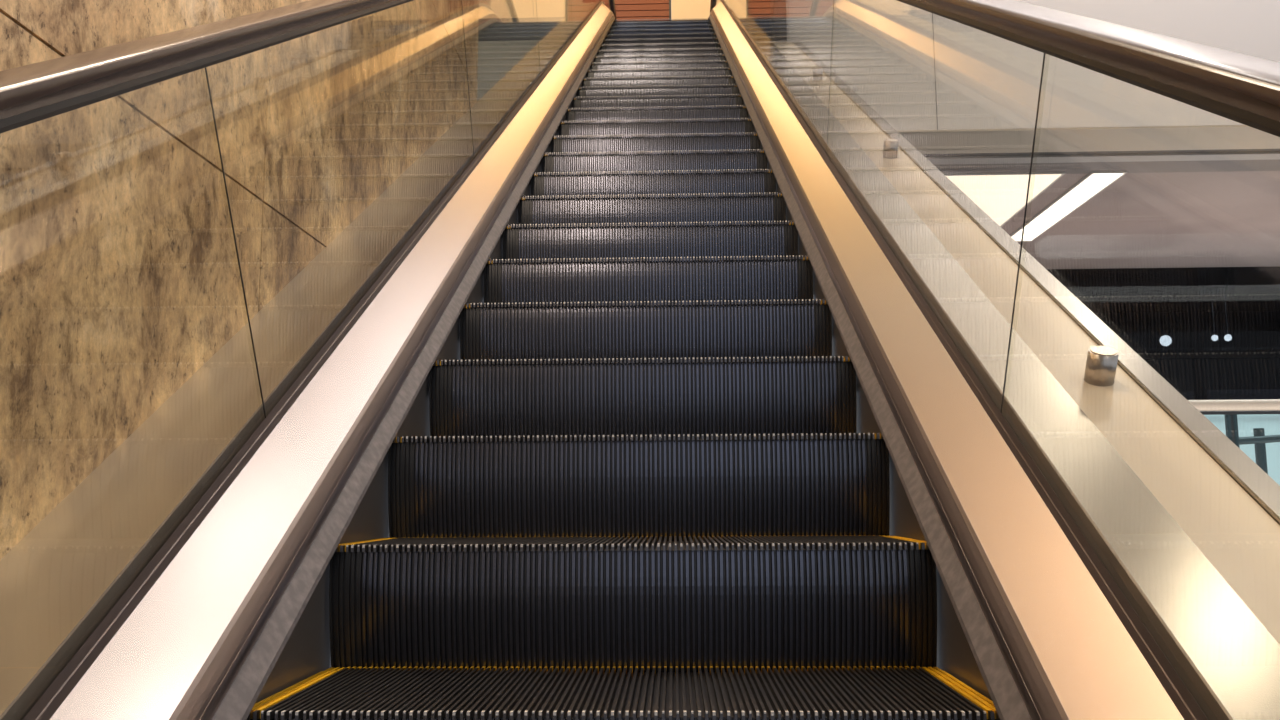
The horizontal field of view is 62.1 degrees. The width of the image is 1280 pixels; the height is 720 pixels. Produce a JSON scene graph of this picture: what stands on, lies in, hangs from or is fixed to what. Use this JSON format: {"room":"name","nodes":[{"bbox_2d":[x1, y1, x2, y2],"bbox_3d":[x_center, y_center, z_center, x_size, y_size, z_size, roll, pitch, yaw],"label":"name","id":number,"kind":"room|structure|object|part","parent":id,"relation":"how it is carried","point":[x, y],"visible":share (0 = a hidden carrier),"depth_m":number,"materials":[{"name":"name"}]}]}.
{"room":"shopping mall escalator","nodes":[
{"label":"shopping mall escalator","id":0,"kind":"room"},
{"bbox_2d":[0,0,478,559],"bbox_3d":[-1.045,-1.417,-0.661,0.200,8.800,11.369,-1,-7,2],"label":"wall","id":1,"kind":"structure","parent":0,"point":[120,278],"depth_m":1.91,"materials":[{"name":"stone"}]},
{"bbox_2d":[477,40,540,101],"bbox_3d":[-3.164,-0.062,11.307,5.140,6.853,0.190,-1,-7,2],"label":"wall","id":2,"kind":"structure","parent":0,"point":[496,59],"depth_m":11.58,"materials":[{"name":"beige"}]},
{"bbox_2d":[478,17,547,40],"bbox_3d":[-3.018,-3.310,13.867,5.340,0.250,4.450,-1,-7,2],"label":"floor","id":3,"kind":"structure","parent":0,"point":[490,29],"depth_m":11.61,"materials":[{"name":"grey stone"}]},
{"bbox_2d":[479,0,710,20],"bbox_3d":[0.324,-4.758,14.684,12.000,2.796,0.200,-1,-7,2],"label":"wall","id":4,"kind":"structure","parent":0,"point":[680,9],"depth_m":14.65,"materials":[{"name":"beige paint"}]},
{"bbox_2d":[615,0,670,20],"bbox_3d":[-0.179,-4.556,14.673,1.224,2.398,0.060,-1,-7,2],"label":"roller shutter","id":5,"kind":"object","parent":4,"relation":"attached to","point":[629,10],"visible":0.06,"depth_m":14.69,"materials":[{"name":"brown"}]},
{"bbox_3d":[0.417,-4.561,14.655,0.030,2.398,0.060,-1,-7,2],"label":"guide rail","id":6,"kind":"part","parent":5,"relation":"part of","materials":[{"name":"grey metal"}]},
{"bbox_2d":[247,666,999,719],"bbox_3d":[-0.020,0.607,1.570,1.015,0.244,0.393,-1,-7,2],"label":"step","id":7,"kind":"structure","parent":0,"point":[344,693],"depth_m":1.52,"materials":[{"name":"dark grooved metal"},{"name":"yellow paint"}]},
{"bbox_2d":[329,535,936,672],"bbox_3d":[-0.010,0.452,1.944,1.015,0.244,0.393,-1,-7,2],"label":"step","id":8,"kind":"structure","parent":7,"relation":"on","point":[861,600],"depth_m":1.77,"materials":[{"name":"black metal"}]},
{"bbox_2d":[790,0,1279,130],"bbox_3d":[6.551,-4.335,7.454,11.125,5.585,0.252,-1,-7,2],"label":"wall","id":9,"kind":"structure","parent":0,"point":[918,69],"depth_m":7.15,"materials":[{"name":"white paint"}]},
{"bbox_2d":[898,125,1279,153],"bbox_3d":[6.615,-1.546,7.200,11.035,0.011,0.468,-1,-7,2],"label":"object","id":10,"kind":"structure","parent":9,"relation":"attached to","point":[1220,137],"depth_m":7.28,"materials":[{"name":"beige"}]},
{"bbox_2d":[922,149,1279,156],"bbox_3d":[6.624,-1.539,7.481,11.035,0.054,0.089,-1,-7,2],"label":"trim","id":11,"kind":"structure","parent":9,"relation":"attached to","point":[1223,150],"depth_m":7.59,"materials":[{"name":"grey"}]},
{"bbox_2d":[1001,171,1279,268],"bbox_3d":[6.693,-1.275,9.704,11.035,0.100,3.469,-1,-7,2],"label":"ceiling","id":12,"kind":"structure","parent":0,"point":[1164,219],"depth_m":9.62,"materials":[{"name":"paint"}]},
{"bbox_2d":[943,172,1064,226],"bbox_3d":[2.515,-1.286,8.972,1.441,0.019,1.876,-1,-7,2],"label":"recessed light","id":13,"kind":"object","parent":12,"relation":"in","point":[1001,196],"visible":0.35,"depth_m":8.42,"materials":[{"name":"white"}]},
{"bbox_2d":[1010,171,1126,241],"bbox_3d":[3.571,-1.278,9.077,0.261,0.019,2.151,-1,-7,2],"label":"recessed light","id":14,"kind":"object","parent":12,"relation":"in","point":[1093,183],"visible":0.87,"depth_m":8.85,"materials":[{"name":"white"}]},
{"bbox_2d":[934,159,1279,173],"bbox_3d":[6.635,-1.493,7.827,11.035,0.054,0.309,-1,-7,2],"label":"trim","id":15,"kind":"structure","parent":12,"relation":"attached to","point":[1209,165],"depth_m":7.92,"materials":[{"name":"grey"}]},
{"bbox_2d":[926,152,1279,164],"bbox_3d":[6.628,-1.515,7.598,11.035,0.070,0.150,-1,-7,2],"label":"trim","id":16,"kind":"structure","parent":15,"relation":"attached to","point":[1220,155],"depth_m":7.67,"materials":[{"name":"grey"}]},
{"label":"outside","id":17,"kind":"structure","parent":0,"visible":0},
{"bbox_2d":[605,32,716,40],"bbox_3d":[0.196,-2.806,9.793,1.015,0.244,0.393,-1,-7,2],"label":"step","id":18,"kind":"structure","parent":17,"point":[628,37],"depth_m":9.62,"materials":[{"name":"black metal"}]},
{"bbox_2d":[607,28,714,35],"bbox_3d":[0.205,-2.961,10.166,1.015,0.244,0.393,-1,-7,2],"label":"step","id":19,"kind":"structure","parent":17,"point":[704,31],"depth_m":9.99,"materials":[{"name":"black metal"}]},
{"bbox_2d":[610,24,712,31],"bbox_3d":[0.215,-3.116,10.540,1.015,0.244,0.393,-1,-7,2],"label":"step","id":20,"kind":"structure","parent":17,"point":[653,27],"depth_m":10.37,"materials":[{"name":"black metal"}]},
{"bbox_2d":[613,18,709,23],"bbox_3d":[0.235,-3.419,11.291,1.015,0.244,0.393,-1,-7,2],"label":"step","id":21,"kind":"structure","parent":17,"point":[684,20],"depth_m":11.12,"materials":[{"name":"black metal"}]},
{"bbox_2d":[612,21,711,27],"bbox_3d":[0.225,-3.272,10.914,1.015,0.244,0.393,-1,-7,2],"label":"step","id":22,"kind":"structure","parent":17,"point":[677,23],"depth_m":10.74,"materials":[{"name":"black metal"}]},
{"bbox_3d":[4.443,1.874,-0.139,15.000,0.150,15.600,-1,-7,2],"label":"floor","id":23,"kind":"structure","parent":0,"visible":0},
{"bbox_2d":[0,0,615,719],"bbox_3d":[-0.558,-1.287,6.338,0.349,7.854,14.610,-1,-7,2],"label":"balustrade","id":24,"kind":"object","parent":23,"relation":"on","point":[185,577],"visible":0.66,"depth_m":1.77,"materials":[{"name":"grey metal"}]},
{"bbox_2d":[0,0,616,119],"bbox_3d":[-0.525,-1.759,6.393,0.083,6.945,14.620,-1,-7,2],"label":"handrail","id":25,"kind":"object","parent":24,"relation":"attached to","point":[29,87],"visible":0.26,"depth_m":1.37,"materials":[{"name":"brown rubber"}]},
{"bbox_3d":[-0.404,-0.865,6.480,0.010,7.052,14.209,-1,-7,2],"label":"skirt panel","id":26,"kind":"part","parent":24,"relation":"part of","materials":[{"name":"grey metal"}]},
{"bbox_3d":[-0.522,-2.206,6.615,0.010,1.609,2.154,-1,-7,2],"label":"glass panel","id":27,"kind":"part","parent":24,"relation":"part of","materials":[{"name":"clear glass"}]},
{"bbox_3d":[-0.471,-3.020,8.577,0.010,1.609,2.154,-1,-7,2],"label":"glass panel","id":28,"kind":"part","parent":24,"relation":"part of","materials":[{"name":"clear glass"}]},
{"bbox_3d":[-0.418,-3.813,10.587,0.010,1.578,2.255,-1,-7,2],"label":"glass panel","id":29,"kind":"part","parent":24,"relation":"part of","materials":[{"name":"clear glass"}]},
{"bbox_3d":[-0.352,-4.037,12.843,0.010,0.690,2.414,-1,-7,2],"label":"glass panel","id":30,"kind":"part","parent":24,"relation":"part of","materials":[{"name":"clear glass"}]},
{"bbox_2d":[388,433,889,541],"bbox_3d":[0.000,0.297,2.317,1.015,0.244,0.393,-1,-7,2],"label":"step","id":31,"kind":"structure","parent":24,"relation":"attached to","point":[829,484],"depth_m":2.14,"materials":[{"name":"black metal"}]},
{"bbox_2d":[429,356,856,440],"bbox_3d":[0.010,0.141,2.691,1.015,0.244,0.393,-1,-7,2],"label":"step","id":32,"kind":"structure","parent":24,"relation":"attached to","point":[807,395],"depth_m":2.52,"materials":[{"name":"dark grooved metal"},{"name":"yellow paint"}]},
{"bbox_2d":[460,299,831,363],"bbox_3d":[0.019,-0.014,3.065,1.015,0.244,0.393,-1,-7,2],"label":"step","id":33,"kind":"structure","parent":24,"relation":"attached to","point":[799,328],"depth_m":2.89,"materials":[{"name":"dark grooved metal"},{"name":"yellow paint"}]},
{"bbox_2d":[484,255,812,306],"bbox_3d":[0.029,-0.169,3.439,1.015,0.244,0.393,-1,-7,2],"label":"step","id":34,"kind":"structure","parent":24,"relation":"attached to","point":[786,278],"depth_m":3.27,"materials":[{"name":"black metal"}]},
{"bbox_2d":[503,220,797,262],"bbox_3d":[0.039,-0.324,3.812,1.015,0.244,0.393,-1,-7,2],"label":"step","id":35,"kind":"structure","parent":24,"relation":"attached to","point":[525,242],"depth_m":3.64,"materials":[{"name":"dark grooved metal"},{"name":"yellow paint"}]},
{"bbox_2d":[518,192,785,227],"bbox_3d":[0.049,-0.479,4.186,1.015,0.244,0.393,-1,-7,2],"label":"step","id":36,"kind":"structure","parent":24,"relation":"attached to","point":[534,210],"depth_m":4.01,"materials":[{"name":"dark grooved metal"},{"name":"yellow paint"}]},
{"bbox_2d":[531,169,775,199],"bbox_3d":[0.059,-0.634,4.560,1.015,0.244,0.393,-1,-7,2],"label":"step","id":37,"kind":"structure","parent":24,"relation":"attached to","point":[542,185],"depth_m":4.39,"materials":[{"name":"dark grooved metal"},{"name":"yellow paint"}]},
{"bbox_2d":[541,149,766,175],"bbox_3d":[0.068,-0.789,4.934,1.015,0.244,0.393,-1,-7,2],"label":"step","id":38,"kind":"structure","parent":24,"relation":"attached to","point":[597,162],"depth_m":4.76,"materials":[{"name":"dark grooved metal"},{"name":"yellow paint"}]},
{"bbox_2d":[550,132,759,155],"bbox_3d":[0.078,-0.945,5.307,1.015,0.244,0.393,-1,-7,2],"label":"step","id":39,"kind":"structure","parent":24,"relation":"attached to","point":[566,144],"depth_m":5.13,"materials":[{"name":"dark grooved metal"},{"name":"yellow paint"}]},
{"bbox_2d":[558,118,753,138],"bbox_3d":[0.088,-1.100,5.681,1.015,0.244,0.393,-1,-7,2],"label":"step","id":40,"kind":"structure","parent":24,"relation":"attached to","point":[728,126],"depth_m":5.51,"materials":[{"name":"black metal"}]},
{"bbox_2d":[565,105,747,123],"bbox_3d":[0.098,-1.255,6.055,1.015,0.244,0.393,-1,-7,2],"label":"step","id":41,"kind":"structure","parent":24,"relation":"attached to","point":[572,115],"depth_m":5.88,"materials":[{"name":"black metal"}]},
{"bbox_2d":[571,94,742,110],"bbox_3d":[0.107,-1.410,6.429,1.015,0.244,0.393,-1,-7,2],"label":"step","id":42,"kind":"structure","parent":24,"relation":"attached to","point":[705,101],"depth_m":6.26,"materials":[{"name":"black metal"}]},
{"bbox_2d":[577,84,738,99],"bbox_3d":[0.117,-1.565,6.802,1.015,0.244,0.393,-1,-7,2],"label":"step","id":43,"kind":"structure","parent":24,"relation":"attached to","point":[697,90],"depth_m":6.63,"materials":[{"name":"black metal"}]},
{"bbox_2d":[582,75,734,88],"bbox_3d":[0.127,-1.720,7.176,1.015,0.244,0.393,-1,-7,2],"label":"step","id":44,"kind":"structure","parent":24,"relation":"attached to","point":[701,81],"depth_m":7.01,"materials":[{"name":"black metal"}]},
{"bbox_2d":[586,67,731,79],"bbox_3d":[0.137,-1.875,7.550,1.015,0.244,0.393,-1,-7,2],"label":"step","id":45,"kind":"structure","parent":24,"relation":"attached to","point":[589,74],"depth_m":7.38,"materials":[{"name":"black metal"}]},
{"bbox_2d":[590,60,728,71],"bbox_3d":[0.147,-2.030,7.924,1.015,0.244,0.393,-1,-7,2],"label":"step","id":46,"kind":"structure","parent":24,"relation":"attached to","point":[690,64],"depth_m":7.75,"materials":[{"name":"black metal"}]},
{"bbox_2d":[593,53,725,64],"bbox_3d":[0.157,-2.186,8.297,1.015,0.244,0.393,-1,-7,2],"label":"step","id":47,"kind":"structure","parent":24,"relation":"attached to","point":[710,57],"depth_m":8.13,"materials":[{"name":"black metal"}]},
{"bbox_2d":[597,48,722,57],"bbox_3d":[0.166,-2.341,8.671,1.015,0.244,0.393,-1,-7,2],"label":"step","id":48,"kind":"structure","parent":24,"relation":"attached to","point":[682,51],"depth_m":8.50,"materials":[{"name":"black metal"}]},
{"bbox_2d":[600,42,720,51],"bbox_3d":[0.176,-2.496,9.045,1.015,0.244,0.393,-1,-7,2],"label":"step","id":49,"kind":"structure","parent":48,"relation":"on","point":[703,45],"depth_m":8.87,"materials":[{"name":"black metal"}]},
{"bbox_2d":[602,37,718,45],"bbox_3d":[0.186,-2.651,9.419,1.015,0.244,0.393,-1,-7,2],"label":"step","id":50,"kind":"structure","parent":24,"relation":"attached to","point":[706,40],"depth_m":9.25,"materials":[{"name":"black metal"}]},
{"bbox_2d":[708,0,1279,719],"bbox_3d":[0.733,-1.299,6.299,0.277,7.854,14.610,-1,-7,2],"label":"balustrade","id":51,"kind":"object","parent":23,"relation":"on","point":[1067,590],"visible":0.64,"depth_m":1.68,"materials":[{"name":"grey metal"}]},
{"bbox_3d":[0.837,-3.825,10.549,0.010,1.578,2.255,-1,-7,2],"label":"glass panel","id":52,"kind":"part","parent":51,"relation":"part of","materials":[{"name":"clear glass"}]},
{"bbox_3d":[0.783,-3.032,8.539,0.010,1.609,2.154,-1,-7,2],"label":"glass panel","id":53,"kind":"part","parent":51,"relation":"part of","materials":[{"name":"clear glass"}]},
{"bbox_3d":[0.732,-2.218,6.577,0.010,1.609,2.154,-1,-7,2],"label":"glass panel","id":54,"kind":"part","parent":51,"relation":"part of","materials":[{"name":"clear glass"}]},
{"bbox_3d":[0.681,-1.403,4.615,0.010,1.609,2.154,-1,-7,2],"label":"glass panel","id":55,"kind":"part","parent":51,"relation":"part of","materials":[{"name":"clear glass"}]},
{"bbox_3d":[0.631,-0.874,6.449,0.010,7.052,14.209,-1,-7,2],"label":"skirt panel","id":56,"kind":"part","parent":51,"relation":"part of","materials":[{"name":"grey metal"}]},
{"bbox_3d":[0.636,-1.073,6.451,0.023,6.843,14.255,-1,-7,2],"label":"moulding","id":57,"kind":"part","parent":51,"relation":"part of","materials":[{"name":"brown metal"}]},
{"bbox_2d":[710,0,1279,121],"bbox_3d":[0.730,-1.771,6.356,0.083,6.945,14.620,-1,-7,2],"label":"handrail","id":58,"kind":"object","parent":51,"relation":"attached to","point":[1249,83],"visible":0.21,"depth_m":1.18,"materials":[{"name":"brown rubber"}]},
{"bbox_2d":[790,41,1279,644],"bbox_3d":[0.887,0.048,3.240,0.188,5.390,8.288,-1,-7,2],"label":"cladding","id":59,"kind":"object","parent":51,"relation":"attached to","point":[1224,502],"visible":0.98,"depth_m":1.89,"materials":[{"name":"beige"}]},
{"bbox_3d":[7.075,1.715,10.864,10.400,0.100,6.330,-1,-7,2],"label":"floor","id":60,"kind":"structure","parent":0,"visible":0},
{"bbox_2d":[1188,399,1279,447],"bbox_3d":[6.916,0.884,9.199,8.600,1.115,0.105,-1,-7,2],"label":"guard rail","id":61,"kind":"object","parent":60,"relation":"on","point":[1230,409],"visible":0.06,"depth_m":9.28,"materials":[{"name":"silver metal"}]},
{"bbox_3d":[5.188,0.964,9.253,0.120,0.990,0.085,-1,-7,2],"label":"post","id":62,"kind":"part","parent":61,"relation":"part of","materials":[{"name":"grey metal"}]},
{"bbox_3d":[6.913,0.381,9.263,8.600,0.100,0.100,-1,-7,2],"label":"rail","id":63,"kind":"part","parent":61,"relation":"part of","materials":[{"name":"beige"}]},
{"bbox_2d":[1204,414,1279,484],"bbox_3d":[6.862,1.074,10.662,4.800,1.120,0.550,-1,-7,2],"label":"glass panel","id":64,"kind":"object","parent":60,"relation":"on","point":[1270,423],"depth_m":10.49,"materials":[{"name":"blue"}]},
{"bbox_2d":[1239,428,1279,473],"bbox_3d":[6.059,1.063,9.849,1.574,0.940,0.131,1,-8,-7],"label":"rail","id":65,"kind":"object","parent":60,"relation":"on","point":[1259,439],"visible":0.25,"depth_m":9.82,"materials":[{"name":"grey metal"}]},
{"bbox_3d":[5.757,1.083,9.832,0.089,0.900,0.089,-1,-7,2],"label":"post","id":66,"kind":"part","parent":65,"relation":"part of","materials":[{"name":"grey metal"}]},
{"bbox_3d":[7.079,1.540,11.063,10.400,0.299,0.040,-1,-7,2],"label":"baseboard","id":67,"kind":"structure","parent":0,"visible":0},
{"bbox_2d":[1046,266,1279,399],"bbox_3d":[7.072,0.198,11.274,10.400,2.414,0.090,-1,-7,2],"label":"window","id":68,"kind":"structure","parent":67,"relation":"on","point":[1212,333],"depth_m":11.35,"materials":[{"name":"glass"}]}
]}

